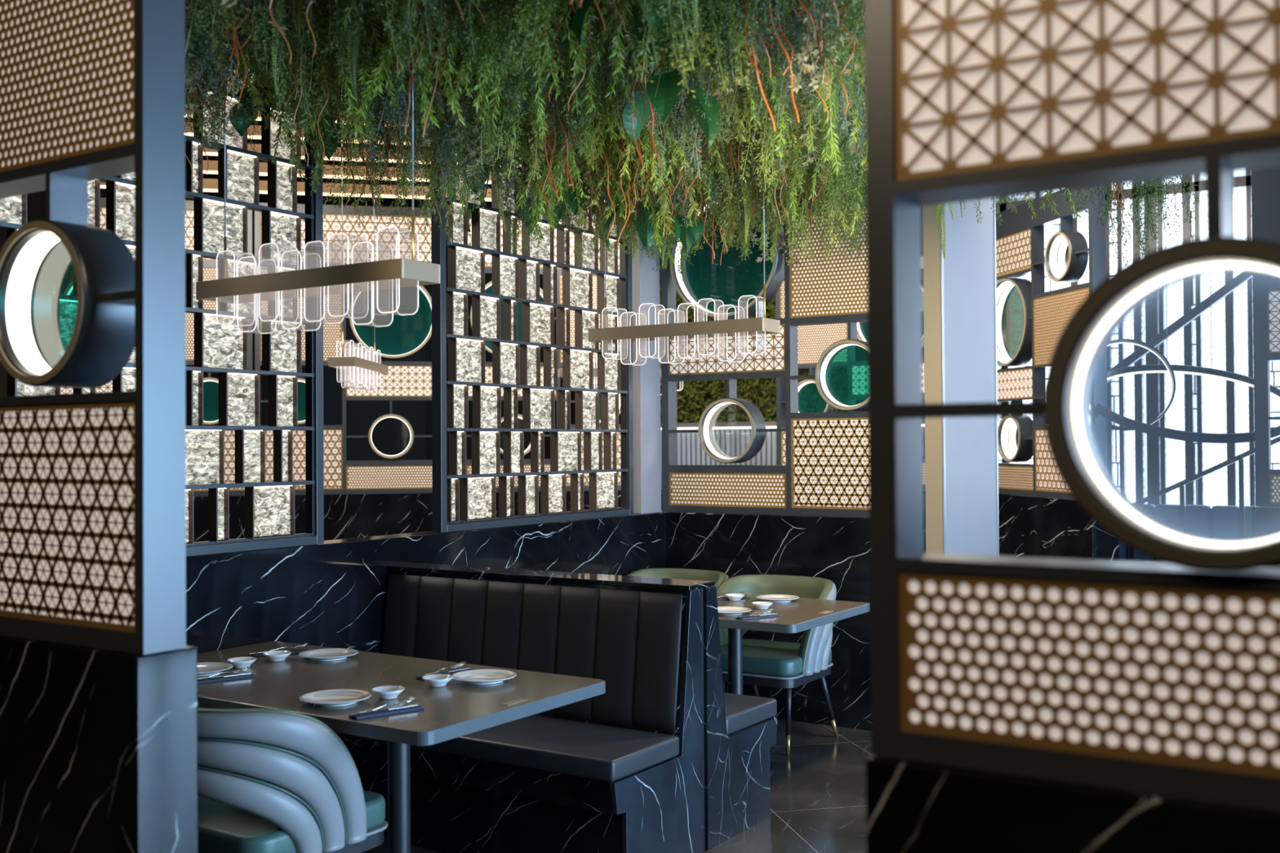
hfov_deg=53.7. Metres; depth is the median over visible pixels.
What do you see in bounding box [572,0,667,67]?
leaf plant
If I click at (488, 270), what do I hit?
screen
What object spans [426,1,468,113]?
tendrils
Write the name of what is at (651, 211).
garland
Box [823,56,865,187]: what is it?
garland
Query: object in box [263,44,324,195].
garland
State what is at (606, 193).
garland
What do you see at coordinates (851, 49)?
garland
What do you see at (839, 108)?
leaf garland
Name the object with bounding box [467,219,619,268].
diffuser
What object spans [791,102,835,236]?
tendrils
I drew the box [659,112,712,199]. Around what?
tendrils
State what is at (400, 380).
diffuser
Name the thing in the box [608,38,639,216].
tendrils
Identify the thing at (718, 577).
barrel chair
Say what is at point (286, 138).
garland
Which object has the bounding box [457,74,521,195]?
garland
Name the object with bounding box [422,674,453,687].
sauce bowl
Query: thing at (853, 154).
garland
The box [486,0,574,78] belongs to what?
garland
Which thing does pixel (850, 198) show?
garland
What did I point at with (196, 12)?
garland
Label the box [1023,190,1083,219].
garland
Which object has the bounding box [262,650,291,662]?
sauce bowl
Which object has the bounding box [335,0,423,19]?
garland
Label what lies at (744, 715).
seat cushion
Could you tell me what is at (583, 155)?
garland
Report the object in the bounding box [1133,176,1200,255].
garland
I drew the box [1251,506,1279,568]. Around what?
wall
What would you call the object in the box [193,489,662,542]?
wall
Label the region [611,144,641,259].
garland
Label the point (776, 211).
garland
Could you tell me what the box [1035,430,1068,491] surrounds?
diffuser
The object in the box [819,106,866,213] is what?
garland
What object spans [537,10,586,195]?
tendrils
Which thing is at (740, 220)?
garland
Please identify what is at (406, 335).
screen
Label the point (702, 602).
partition panel
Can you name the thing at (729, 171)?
garland
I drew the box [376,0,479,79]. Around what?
garland
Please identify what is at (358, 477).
diffuser
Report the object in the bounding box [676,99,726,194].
garland
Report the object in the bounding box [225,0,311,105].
garland
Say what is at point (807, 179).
garland
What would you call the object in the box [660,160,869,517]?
screen
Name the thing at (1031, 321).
screen
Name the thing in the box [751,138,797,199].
garland
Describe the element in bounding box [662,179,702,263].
garland
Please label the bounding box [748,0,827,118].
garland
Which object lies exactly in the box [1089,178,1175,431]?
lamp
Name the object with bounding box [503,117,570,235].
garland
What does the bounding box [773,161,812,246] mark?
garland
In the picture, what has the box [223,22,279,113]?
tendrils
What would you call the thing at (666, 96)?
leaf plant
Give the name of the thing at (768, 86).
garland
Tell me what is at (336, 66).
tendrils
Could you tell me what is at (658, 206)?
garland
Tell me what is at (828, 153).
garland
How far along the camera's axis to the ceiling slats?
9.83 m
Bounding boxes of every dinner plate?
[197,662,232,676]
[298,648,358,661]
[298,688,371,706]
[452,669,516,684]
[717,606,751,615]
[755,594,799,602]
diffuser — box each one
[0,407,133,625]
[60,380,112,394]
[100,208,212,259]
[185,268,217,359]
[195,431,244,489]
[261,270,340,359]
[265,430,341,488]
[301,214,431,262]
[346,366,431,395]
[347,466,432,488]
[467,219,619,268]
[467,465,550,485]
[468,366,543,395]
[560,275,620,361]
[565,431,621,484]
[670,325,783,373]
[671,474,784,506]
[781,281,846,363]
[782,431,786,465]
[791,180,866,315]
[793,419,868,507]
[902,0,1275,173]
[908,580,1279,766]
[922,363,924,392]
[995,230,1031,275]
[997,368,1032,399]
[998,466,1033,488]
[1035,288,1088,364]
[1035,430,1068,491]
[1268,291,1279,351]
[1271,476,1279,502]
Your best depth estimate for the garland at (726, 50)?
3.52 m
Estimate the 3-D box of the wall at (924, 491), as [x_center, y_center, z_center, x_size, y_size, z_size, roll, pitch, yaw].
[1.857,1.075,10.614,1.600,1.100,0.150,-1,-1,33]
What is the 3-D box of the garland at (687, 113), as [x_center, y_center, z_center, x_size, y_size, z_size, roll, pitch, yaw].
[0.212,-1.272,4.464,0.191,0.496,0.268,0,-1,-27]
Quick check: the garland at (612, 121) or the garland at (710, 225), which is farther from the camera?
the garland at (710, 225)
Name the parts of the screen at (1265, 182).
lattice panel, lattice panel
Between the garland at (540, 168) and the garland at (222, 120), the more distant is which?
the garland at (540, 168)
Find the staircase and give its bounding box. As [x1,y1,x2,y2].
[1106,270,1279,561]
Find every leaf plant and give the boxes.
[191,0,324,74]
[229,8,316,137]
[315,85,391,159]
[464,128,531,194]
[467,160,536,235]
[548,149,613,227]
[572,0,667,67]
[604,152,680,251]
[622,8,722,146]
[640,191,703,253]
[697,202,742,239]
[792,184,859,221]
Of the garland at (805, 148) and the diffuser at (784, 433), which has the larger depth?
the diffuser at (784, 433)
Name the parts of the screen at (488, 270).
lattice panel, lattice panel, glass pane, lattice panel, lattice panel, lattice panel, glass pane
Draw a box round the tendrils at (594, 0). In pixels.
[594,0,625,30]
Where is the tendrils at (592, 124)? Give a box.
[580,124,620,217]
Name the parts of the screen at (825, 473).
glass pane, lattice panel, lattice panel, lattice panel, lattice panel, glass pane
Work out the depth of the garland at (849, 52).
4.05 m
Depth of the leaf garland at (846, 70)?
3.85 m
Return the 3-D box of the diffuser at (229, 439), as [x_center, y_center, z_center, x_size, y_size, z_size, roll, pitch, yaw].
[-3.405,0.264,9.911,0.626,0.479,0.008,0,-1,-12]
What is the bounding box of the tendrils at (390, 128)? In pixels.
[376,4,410,199]
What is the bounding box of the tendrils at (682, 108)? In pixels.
[678,107,706,226]
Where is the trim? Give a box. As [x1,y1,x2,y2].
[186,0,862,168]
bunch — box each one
[271,0,330,93]
[345,0,412,99]
[391,75,429,177]
[449,131,512,231]
[583,106,620,216]
[638,189,666,266]
[653,0,720,97]
[691,0,698,34]
[725,145,751,243]
[751,166,795,244]
[788,126,822,223]
[842,151,866,196]
[852,71,866,155]
[933,201,965,258]
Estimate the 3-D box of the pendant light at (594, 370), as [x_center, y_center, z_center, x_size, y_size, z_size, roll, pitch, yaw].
[-0.120,-1.452,9.102,0.955,2.450,0.170,0,-1,-12]
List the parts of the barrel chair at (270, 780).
seat frame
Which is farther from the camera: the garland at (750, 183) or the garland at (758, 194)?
the garland at (758, 194)
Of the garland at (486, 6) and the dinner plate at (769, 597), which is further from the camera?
the dinner plate at (769, 597)
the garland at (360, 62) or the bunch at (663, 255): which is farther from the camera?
the bunch at (663, 255)
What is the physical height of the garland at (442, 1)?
0.518 m
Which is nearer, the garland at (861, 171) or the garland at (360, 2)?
the garland at (360, 2)
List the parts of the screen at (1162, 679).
lattice panel, lattice panel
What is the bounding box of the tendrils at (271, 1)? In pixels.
[268,0,315,63]
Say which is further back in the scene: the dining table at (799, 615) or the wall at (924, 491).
the wall at (924, 491)
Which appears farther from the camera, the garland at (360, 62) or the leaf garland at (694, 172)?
the leaf garland at (694, 172)
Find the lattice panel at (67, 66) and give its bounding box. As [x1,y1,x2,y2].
[0,0,133,167]
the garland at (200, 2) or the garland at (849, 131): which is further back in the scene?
the garland at (849, 131)
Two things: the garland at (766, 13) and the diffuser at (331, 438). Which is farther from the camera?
the diffuser at (331, 438)
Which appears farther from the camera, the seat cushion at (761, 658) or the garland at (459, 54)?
the seat cushion at (761, 658)
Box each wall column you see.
[631,177,661,514]
[922,198,999,555]
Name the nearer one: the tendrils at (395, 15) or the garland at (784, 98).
the tendrils at (395, 15)
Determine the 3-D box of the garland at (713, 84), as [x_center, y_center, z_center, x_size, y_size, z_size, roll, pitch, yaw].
[0.281,-1.266,4.460,0.313,0.509,0.248,0,-1,-19]
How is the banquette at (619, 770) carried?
on the floor
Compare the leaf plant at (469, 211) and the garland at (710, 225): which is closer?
the leaf plant at (469, 211)
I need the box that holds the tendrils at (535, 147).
[520,40,569,191]
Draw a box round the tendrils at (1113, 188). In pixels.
[1098,182,1130,240]
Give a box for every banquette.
[334,570,702,852]
[702,586,777,850]
[1119,503,1253,561]
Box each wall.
[0,188,425,460]
[0,635,197,852]
[186,512,664,653]
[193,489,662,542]
[424,193,1035,475]
[659,165,924,422]
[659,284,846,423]
[661,511,871,730]
[866,755,1279,852]
[923,489,925,552]
[998,493,1119,560]
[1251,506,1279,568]
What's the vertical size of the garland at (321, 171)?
0.671 m
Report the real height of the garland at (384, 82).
0.618 m
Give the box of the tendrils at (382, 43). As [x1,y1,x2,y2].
[364,43,426,160]
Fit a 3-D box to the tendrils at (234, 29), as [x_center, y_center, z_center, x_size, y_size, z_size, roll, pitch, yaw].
[-1.083,-1.194,3.422,0.164,0.665,0.152,0,-1,-5]
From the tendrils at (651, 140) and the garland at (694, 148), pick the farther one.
the garland at (694, 148)
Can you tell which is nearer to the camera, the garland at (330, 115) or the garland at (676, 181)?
the garland at (330, 115)
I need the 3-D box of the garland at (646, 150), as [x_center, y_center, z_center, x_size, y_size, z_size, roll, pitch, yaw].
[0.053,-1.256,4.976,0.284,0.512,0.225,0,-1,-30]
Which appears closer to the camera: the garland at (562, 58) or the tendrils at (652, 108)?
the garland at (562, 58)
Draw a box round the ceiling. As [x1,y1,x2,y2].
[185,54,599,212]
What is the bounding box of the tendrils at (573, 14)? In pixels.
[545,13,593,185]
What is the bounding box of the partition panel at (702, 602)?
[700,588,705,851]
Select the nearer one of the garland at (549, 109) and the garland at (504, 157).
the garland at (549, 109)
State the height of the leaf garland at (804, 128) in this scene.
0.584 m
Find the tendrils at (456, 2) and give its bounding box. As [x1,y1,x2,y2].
[454,0,484,22]
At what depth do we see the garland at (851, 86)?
4.38 m
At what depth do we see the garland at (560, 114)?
4.32 m
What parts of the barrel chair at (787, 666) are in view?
leg, leg, seat frame, leg, leg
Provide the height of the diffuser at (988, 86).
0.369 m
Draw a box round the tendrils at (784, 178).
[751,93,799,223]
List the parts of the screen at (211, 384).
lattice panel, lattice panel, lattice panel, glass pane, lattice panel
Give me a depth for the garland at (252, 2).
3.69 m
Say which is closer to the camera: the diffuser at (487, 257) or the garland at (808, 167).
the garland at (808, 167)
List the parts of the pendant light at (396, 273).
rod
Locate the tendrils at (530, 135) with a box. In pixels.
[511,38,583,210]
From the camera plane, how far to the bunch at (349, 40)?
3.68 m
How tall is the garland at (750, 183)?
0.596 m
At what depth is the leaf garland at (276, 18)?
3.13 m
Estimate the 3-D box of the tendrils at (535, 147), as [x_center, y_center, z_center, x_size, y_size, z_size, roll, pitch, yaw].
[-0.369,-1.194,4.701,0.171,0.640,0.158,-1,-1,45]
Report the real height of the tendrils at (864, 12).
0.533 m
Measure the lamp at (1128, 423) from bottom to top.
2.821 m
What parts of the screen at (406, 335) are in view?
lattice panel, glass pane, lattice panel, lattice panel, lattice panel, lattice panel, glass pane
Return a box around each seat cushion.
[197,790,385,852]
[334,715,679,782]
[720,639,831,676]
[724,693,777,735]
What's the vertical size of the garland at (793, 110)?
0.494 m
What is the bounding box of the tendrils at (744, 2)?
[742,0,808,131]
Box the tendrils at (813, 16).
[784,0,844,85]
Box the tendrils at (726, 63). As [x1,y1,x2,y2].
[717,62,751,199]
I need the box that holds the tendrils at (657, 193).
[641,123,687,237]
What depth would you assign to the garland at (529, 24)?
3.90 m
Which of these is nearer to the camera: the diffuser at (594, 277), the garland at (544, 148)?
the garland at (544, 148)
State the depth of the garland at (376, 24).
4.25 m
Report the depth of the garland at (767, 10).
3.07 m
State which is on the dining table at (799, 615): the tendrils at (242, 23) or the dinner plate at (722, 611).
the dinner plate at (722, 611)
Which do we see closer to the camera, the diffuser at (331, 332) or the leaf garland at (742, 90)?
the leaf garland at (742, 90)
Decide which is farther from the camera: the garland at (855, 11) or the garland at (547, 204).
the garland at (547, 204)
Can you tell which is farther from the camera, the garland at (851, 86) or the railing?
the railing
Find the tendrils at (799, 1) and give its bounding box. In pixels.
[797,0,839,39]
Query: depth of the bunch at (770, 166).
6.03 m
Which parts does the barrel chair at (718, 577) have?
leg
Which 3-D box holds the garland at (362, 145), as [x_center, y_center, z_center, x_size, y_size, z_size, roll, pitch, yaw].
[-1.072,-1.156,5.131,0.280,0.694,0.190,0,-1,6]
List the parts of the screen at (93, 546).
glass pane, lattice panel, lattice panel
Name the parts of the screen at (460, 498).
rail, rail, rail, rail, rail, rail, rail, frame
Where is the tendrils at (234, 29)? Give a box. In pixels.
[213,0,274,109]
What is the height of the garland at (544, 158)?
0.696 m
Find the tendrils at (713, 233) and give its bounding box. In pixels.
[701,153,737,265]
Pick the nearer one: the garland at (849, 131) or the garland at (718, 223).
the garland at (849, 131)
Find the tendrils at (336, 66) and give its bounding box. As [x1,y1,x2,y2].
[329,66,387,213]
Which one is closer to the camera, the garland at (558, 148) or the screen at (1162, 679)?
the screen at (1162, 679)
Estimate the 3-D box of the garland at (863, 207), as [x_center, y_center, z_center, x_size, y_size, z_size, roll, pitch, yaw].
[1.088,-1.208,5.642,0.293,0.604,0.209,-1,-1,39]
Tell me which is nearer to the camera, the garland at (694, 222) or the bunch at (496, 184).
the bunch at (496, 184)
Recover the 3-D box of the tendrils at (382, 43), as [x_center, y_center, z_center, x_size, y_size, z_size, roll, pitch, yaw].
[-0.886,-1.244,4.650,0.242,0.536,0.151,0,-1,-36]
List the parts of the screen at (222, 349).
rail, rail, rail, rail, rail, rail, rail, rail, frame, screen frame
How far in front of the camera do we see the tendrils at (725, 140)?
6.13 m
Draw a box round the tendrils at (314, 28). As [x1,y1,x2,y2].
[269,0,334,165]
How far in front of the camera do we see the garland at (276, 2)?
3.22 m
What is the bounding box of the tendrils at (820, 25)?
[788,0,854,121]
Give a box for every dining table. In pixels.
[197,641,605,852]
[716,592,870,774]
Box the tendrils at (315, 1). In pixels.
[298,0,343,133]
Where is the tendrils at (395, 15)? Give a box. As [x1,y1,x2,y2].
[393,0,447,137]
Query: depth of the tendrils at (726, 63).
5.00 m
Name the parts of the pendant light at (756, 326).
rod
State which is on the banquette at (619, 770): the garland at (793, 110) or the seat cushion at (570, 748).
the seat cushion at (570, 748)
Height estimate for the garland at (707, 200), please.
0.594 m
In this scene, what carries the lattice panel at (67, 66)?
attached to the screen at (93, 546)
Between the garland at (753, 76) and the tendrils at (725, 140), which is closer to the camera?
the garland at (753, 76)
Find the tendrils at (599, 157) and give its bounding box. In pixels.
[585,81,622,210]
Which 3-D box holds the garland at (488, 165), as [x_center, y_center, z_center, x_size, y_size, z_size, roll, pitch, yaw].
[-0.692,-1.216,5.251,0.244,0.576,0.208,0,-1,-35]
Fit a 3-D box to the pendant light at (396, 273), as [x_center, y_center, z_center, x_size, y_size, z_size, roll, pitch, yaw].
[-1.069,-0.917,4.124,0.955,1.207,0.170,-1,-1,33]
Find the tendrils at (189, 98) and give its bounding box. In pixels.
[184,3,214,178]
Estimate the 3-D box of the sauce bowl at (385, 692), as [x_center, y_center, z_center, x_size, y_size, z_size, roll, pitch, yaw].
[-0.744,0.788,3.736,0.096,0.026,0.096,-1,-1,33]
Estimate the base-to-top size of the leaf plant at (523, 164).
0.484 m
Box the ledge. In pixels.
[387,562,714,591]
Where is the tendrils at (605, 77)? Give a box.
[597,76,650,211]
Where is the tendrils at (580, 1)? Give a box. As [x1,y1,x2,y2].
[568,0,582,7]
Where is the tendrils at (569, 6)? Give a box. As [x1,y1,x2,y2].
[536,0,571,44]
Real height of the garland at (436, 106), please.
0.493 m
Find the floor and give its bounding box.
[361,719,872,852]
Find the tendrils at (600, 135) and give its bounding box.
[593,77,644,246]
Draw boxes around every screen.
[0,0,186,654]
[0,22,324,556]
[60,197,253,496]
[254,202,432,495]
[431,128,633,533]
[466,212,621,492]
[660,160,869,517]
[775,256,925,489]
[864,0,1279,812]
[995,186,1107,499]
[1251,166,1279,506]
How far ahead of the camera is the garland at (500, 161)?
5.55 m
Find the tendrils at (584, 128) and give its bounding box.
[577,128,610,234]
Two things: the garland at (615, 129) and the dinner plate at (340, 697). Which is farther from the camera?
the garland at (615, 129)
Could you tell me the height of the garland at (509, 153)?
0.676 m
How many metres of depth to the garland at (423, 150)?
5.02 m
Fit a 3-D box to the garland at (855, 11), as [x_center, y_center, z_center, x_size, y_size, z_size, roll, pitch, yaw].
[0.544,-1.179,3.213,0.229,0.718,0.336,-1,-1,44]
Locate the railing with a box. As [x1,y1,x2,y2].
[660,418,924,489]
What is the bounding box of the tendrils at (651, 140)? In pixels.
[620,52,666,180]
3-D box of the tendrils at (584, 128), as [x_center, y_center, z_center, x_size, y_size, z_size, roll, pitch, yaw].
[-0.205,-1.212,6.153,0.172,0.569,0.185,-1,-1,22]
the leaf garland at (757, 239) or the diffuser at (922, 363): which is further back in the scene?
the diffuser at (922, 363)
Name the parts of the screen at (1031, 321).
glass pane, glass pane, lattice panel, lattice panel, lattice panel, lattice panel, lattice panel, glass pane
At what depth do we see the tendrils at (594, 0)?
3.12 m
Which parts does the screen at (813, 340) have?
lattice panel, glass pane, lattice panel, glass pane, lattice panel, lattice panel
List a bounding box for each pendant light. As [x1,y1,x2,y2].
[195,26,440,333]
[328,90,388,390]
[557,301,684,395]
[588,124,780,365]
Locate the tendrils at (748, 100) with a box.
[729,100,770,217]
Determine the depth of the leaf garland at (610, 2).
3.53 m
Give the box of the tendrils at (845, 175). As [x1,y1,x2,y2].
[812,174,847,242]
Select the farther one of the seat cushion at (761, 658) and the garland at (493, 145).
the seat cushion at (761, 658)
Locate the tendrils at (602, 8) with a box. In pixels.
[540,0,612,111]
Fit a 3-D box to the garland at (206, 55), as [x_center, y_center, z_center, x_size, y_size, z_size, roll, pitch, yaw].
[-1.223,-1.213,3.588,0.279,0.618,0.321,-1,-1,43]
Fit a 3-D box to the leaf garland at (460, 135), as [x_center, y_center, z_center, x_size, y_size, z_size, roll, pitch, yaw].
[-0.625,-1.234,4.301,0.183,0.566,0.253,-1,-1,43]
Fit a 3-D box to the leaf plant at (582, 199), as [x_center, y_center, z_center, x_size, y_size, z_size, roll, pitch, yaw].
[-0.283,-1.226,5.941,0.294,0.543,0.358,0,-1,-29]
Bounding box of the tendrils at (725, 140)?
[684,140,735,258]
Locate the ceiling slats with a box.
[100,107,595,204]
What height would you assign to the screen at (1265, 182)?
2.198 m
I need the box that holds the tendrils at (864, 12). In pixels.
[854,12,865,76]
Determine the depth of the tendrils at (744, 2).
3.44 m
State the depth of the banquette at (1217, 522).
9.53 m
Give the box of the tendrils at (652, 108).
[617,8,675,172]
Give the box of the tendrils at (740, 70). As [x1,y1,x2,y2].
[716,70,768,172]
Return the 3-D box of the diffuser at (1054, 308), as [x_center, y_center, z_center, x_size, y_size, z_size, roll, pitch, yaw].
[2.873,-0.672,8.604,0.008,0.471,0.716,0,-1,-12]
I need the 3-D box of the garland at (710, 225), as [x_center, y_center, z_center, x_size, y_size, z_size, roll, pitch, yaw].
[0.364,-1.189,6.457,0.274,0.612,0.196,0,-1,-10]
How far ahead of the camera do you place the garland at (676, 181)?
5.53 m
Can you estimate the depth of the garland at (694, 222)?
6.00 m
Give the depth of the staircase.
8.82 m
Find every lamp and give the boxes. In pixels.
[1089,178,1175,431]
[1089,272,1279,443]
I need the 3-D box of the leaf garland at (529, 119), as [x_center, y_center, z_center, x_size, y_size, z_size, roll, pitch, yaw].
[-0.366,-1.271,4.530,0.144,0.488,0.200,0,-1,-24]
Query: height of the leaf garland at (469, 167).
0.597 m
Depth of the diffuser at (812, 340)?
10.80 m
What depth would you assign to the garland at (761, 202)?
6.35 m
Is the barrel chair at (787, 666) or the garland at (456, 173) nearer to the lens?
the garland at (456, 173)
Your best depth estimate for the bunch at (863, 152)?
5.99 m
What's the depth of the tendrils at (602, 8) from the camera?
3.58 m
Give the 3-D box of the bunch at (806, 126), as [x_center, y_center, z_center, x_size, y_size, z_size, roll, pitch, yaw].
[0.736,-1.231,5.891,0.177,0.546,0.276,0,-1,-19]
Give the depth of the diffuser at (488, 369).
10.38 m
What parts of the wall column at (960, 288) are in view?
corner trim, corner trim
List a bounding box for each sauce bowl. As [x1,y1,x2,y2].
[226,657,256,668]
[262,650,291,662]
[371,685,404,699]
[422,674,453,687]
[724,593,744,600]
[751,601,773,609]
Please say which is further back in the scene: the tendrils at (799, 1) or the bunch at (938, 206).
the bunch at (938, 206)
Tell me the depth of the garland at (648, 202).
5.61 m
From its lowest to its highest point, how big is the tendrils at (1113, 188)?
0.674 m
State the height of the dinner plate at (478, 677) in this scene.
0.019 m
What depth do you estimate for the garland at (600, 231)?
6.05 m
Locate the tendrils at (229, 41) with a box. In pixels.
[184,4,244,121]
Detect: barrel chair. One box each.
[197,707,387,852]
[626,568,728,693]
[716,574,838,755]
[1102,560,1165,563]
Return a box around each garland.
[184,0,209,48]
[184,0,212,146]
[184,0,230,78]
[184,0,230,117]
[184,0,274,111]
[185,0,268,48]
[185,17,253,148]
[187,0,294,143]
[190,0,292,76]
[193,6,266,152]
[196,25,288,135]
[198,0,244,66]
[208,0,299,142]
[219,0,288,35]
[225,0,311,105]
[235,0,319,35]
[241,0,290,78]
[246,0,325,131]
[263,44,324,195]
[269,0,365,129]
[275,0,370,142]
[282,40,364,208]
[284,0,377,79]
[288,0,378,142]
[289,14,364,149]
[310,0,388,34]
[321,0,381,152]
[322,0,377,83]
[323,22,393,152]
[333,0,442,137]
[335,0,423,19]
[337,0,443,75]
[337,61,405,227]
[344,18,421,186]
[346,8,417,173]
[353,1,444,161]
[368,1,469,146]
[372,75,456,239]
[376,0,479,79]
[377,92,440,198]
[385,0,457,77]
[386,0,481,45]
[388,0,498,94]
[390,5,453,138]
[393,46,460,204]
[397,78,471,214]
[403,44,493,208]
[406,0,492,62]
[407,0,507,128]
[414,1,484,146]
[415,1,483,161]
[418,81,481,244]
[426,45,485,215]
[434,0,515,126]
[434,0,555,120]
[443,0,533,108]
[443,45,527,164]
[446,88,506,202]
[450,119,502,198]
[452,4,528,160]
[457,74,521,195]
[461,60,498,182]
[462,0,551,181]
[467,121,539,215]
[468,0,546,156]
[470,0,485,6]
[473,76,553,213]
[475,6,544,128]
[482,0,587,116]
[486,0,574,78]
[486,57,537,183]
[490,112,537,256]
[496,86,562,199]
[503,0,558,130]
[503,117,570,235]
[506,0,563,88]
[506,2,600,158]
[512,62,576,198]
[515,105,559,246]
[517,0,597,97]
[520,17,559,146]
[524,100,597,241]
[525,0,601,139]
[525,80,577,210]
[529,0,606,135]
[534,124,591,244]
[537,82,631,219]
[538,148,570,216]
[539,40,606,164]
[539,127,562,228]
[541,113,591,234]
[547,0,631,167]
[548,62,596,181]
[551,64,631,202]
[554,111,595,183]
[560,159,613,244]
[564,0,636,124]
[571,0,648,114]
[572,151,614,270]
[574,0,632,66]
[578,17,641,169]
[586,0,648,119]
[587,34,666,186]
[589,129,636,253]
[595,53,661,188]
[597,0,694,75]
[599,130,639,230]
[599,142,637,234]
[604,4,675,135]
[604,106,675,252]
[605,0,666,139]
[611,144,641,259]
[613,148,642,246]
[614,131,670,206]
[619,63,689,173]
[620,146,681,256]
[621,158,671,270]
[622,25,695,183]
[622,139,679,259]
[623,90,670,187]
[625,1,725,191]
[628,0,713,97]
[630,0,736,57]
[631,98,699,237]
[641,31,703,191]
[642,102,697,212]
[642,181,692,257]
[643,2,742,128]
[646,111,711,231]
[649,147,705,271]
[652,136,720,244]
[660,168,693,282]
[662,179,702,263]
[663,128,704,224]
[664,0,723,84]
[664,71,742,208]
[666,0,759,93]
[669,4,728,141]
[670,115,730,226]
[676,5,759,141]
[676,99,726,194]
[688,178,732,255]
[691,3,746,176]
[691,139,737,224]
[693,172,715,222]
[697,116,734,214]
[698,0,810,148]
[698,95,784,200]
[699,0,774,91]
[699,118,761,243]
[704,84,771,220]
[705,0,790,158]
[706,168,752,253]
[709,0,760,96]
[714,117,759,198]
[715,164,765,247]
[719,159,771,260]
[720,0,823,106]
[722,47,767,141]
[722,79,769,204]
[728,40,807,196]
[730,2,798,192]
[730,143,786,226]
[733,51,796,191]
[737,0,842,86]
[742,137,787,225]
[743,0,817,146]
[743,114,779,186]
[746,9,825,143]
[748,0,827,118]
[749,35,819,186]
[751,0,840,75]
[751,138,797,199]
[751,167,799,264]
[755,182,799,262]
[758,89,804,218]
[767,0,824,18]
[773,21,825,171]
[773,97,830,206]
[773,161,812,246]
[773,163,821,231]
[775,164,800,208]
[777,101,832,227]
[782,125,839,265]
[785,0,856,137]
[786,73,850,221]
[787,0,852,99]
[788,80,834,182]
[799,0,864,75]
[800,4,866,165]
[801,33,848,190]
[803,0,865,135]
[805,0,865,97]
[808,104,863,246]
[810,153,850,228]
[814,146,861,262]
[816,0,865,175]
[816,69,864,169]
[817,100,860,225]
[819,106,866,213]
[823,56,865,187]
[826,154,864,208]
[828,35,866,171]
[828,54,866,173]
[829,0,866,165]
[832,165,866,258]
[833,168,866,259]
[835,0,865,119]
[840,145,866,200]
[853,1,865,105]
[855,151,866,221]
[973,195,1020,226]
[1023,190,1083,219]
[1061,184,1121,235]
[1094,181,1159,265]
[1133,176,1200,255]
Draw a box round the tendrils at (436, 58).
[415,57,464,222]
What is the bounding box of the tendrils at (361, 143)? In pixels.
[341,48,408,219]
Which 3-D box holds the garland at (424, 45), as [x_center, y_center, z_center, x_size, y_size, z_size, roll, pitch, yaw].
[-0.600,-1.280,3.673,0.214,0.490,0.315,0,-1,-28]
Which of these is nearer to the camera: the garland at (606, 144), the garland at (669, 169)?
the garland at (669, 169)
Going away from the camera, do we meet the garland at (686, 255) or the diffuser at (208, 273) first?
the garland at (686, 255)
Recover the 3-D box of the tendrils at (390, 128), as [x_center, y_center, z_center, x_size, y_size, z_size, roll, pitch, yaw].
[-0.837,-1.152,4.423,0.139,0.727,0.222,0,-1,-21]
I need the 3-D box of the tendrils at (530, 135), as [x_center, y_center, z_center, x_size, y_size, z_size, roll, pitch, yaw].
[-0.354,-1.169,4.856,0.277,0.688,0.173,-1,-1,20]
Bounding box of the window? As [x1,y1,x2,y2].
[995,168,1279,506]
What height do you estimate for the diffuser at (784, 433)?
0.479 m
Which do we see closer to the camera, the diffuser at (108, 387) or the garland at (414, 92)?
the garland at (414, 92)
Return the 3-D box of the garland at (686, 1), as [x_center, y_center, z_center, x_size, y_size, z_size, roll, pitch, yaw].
[0.050,-1.235,3.272,0.344,0.598,0.234,-1,-1,39]
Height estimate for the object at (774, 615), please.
0.027 m

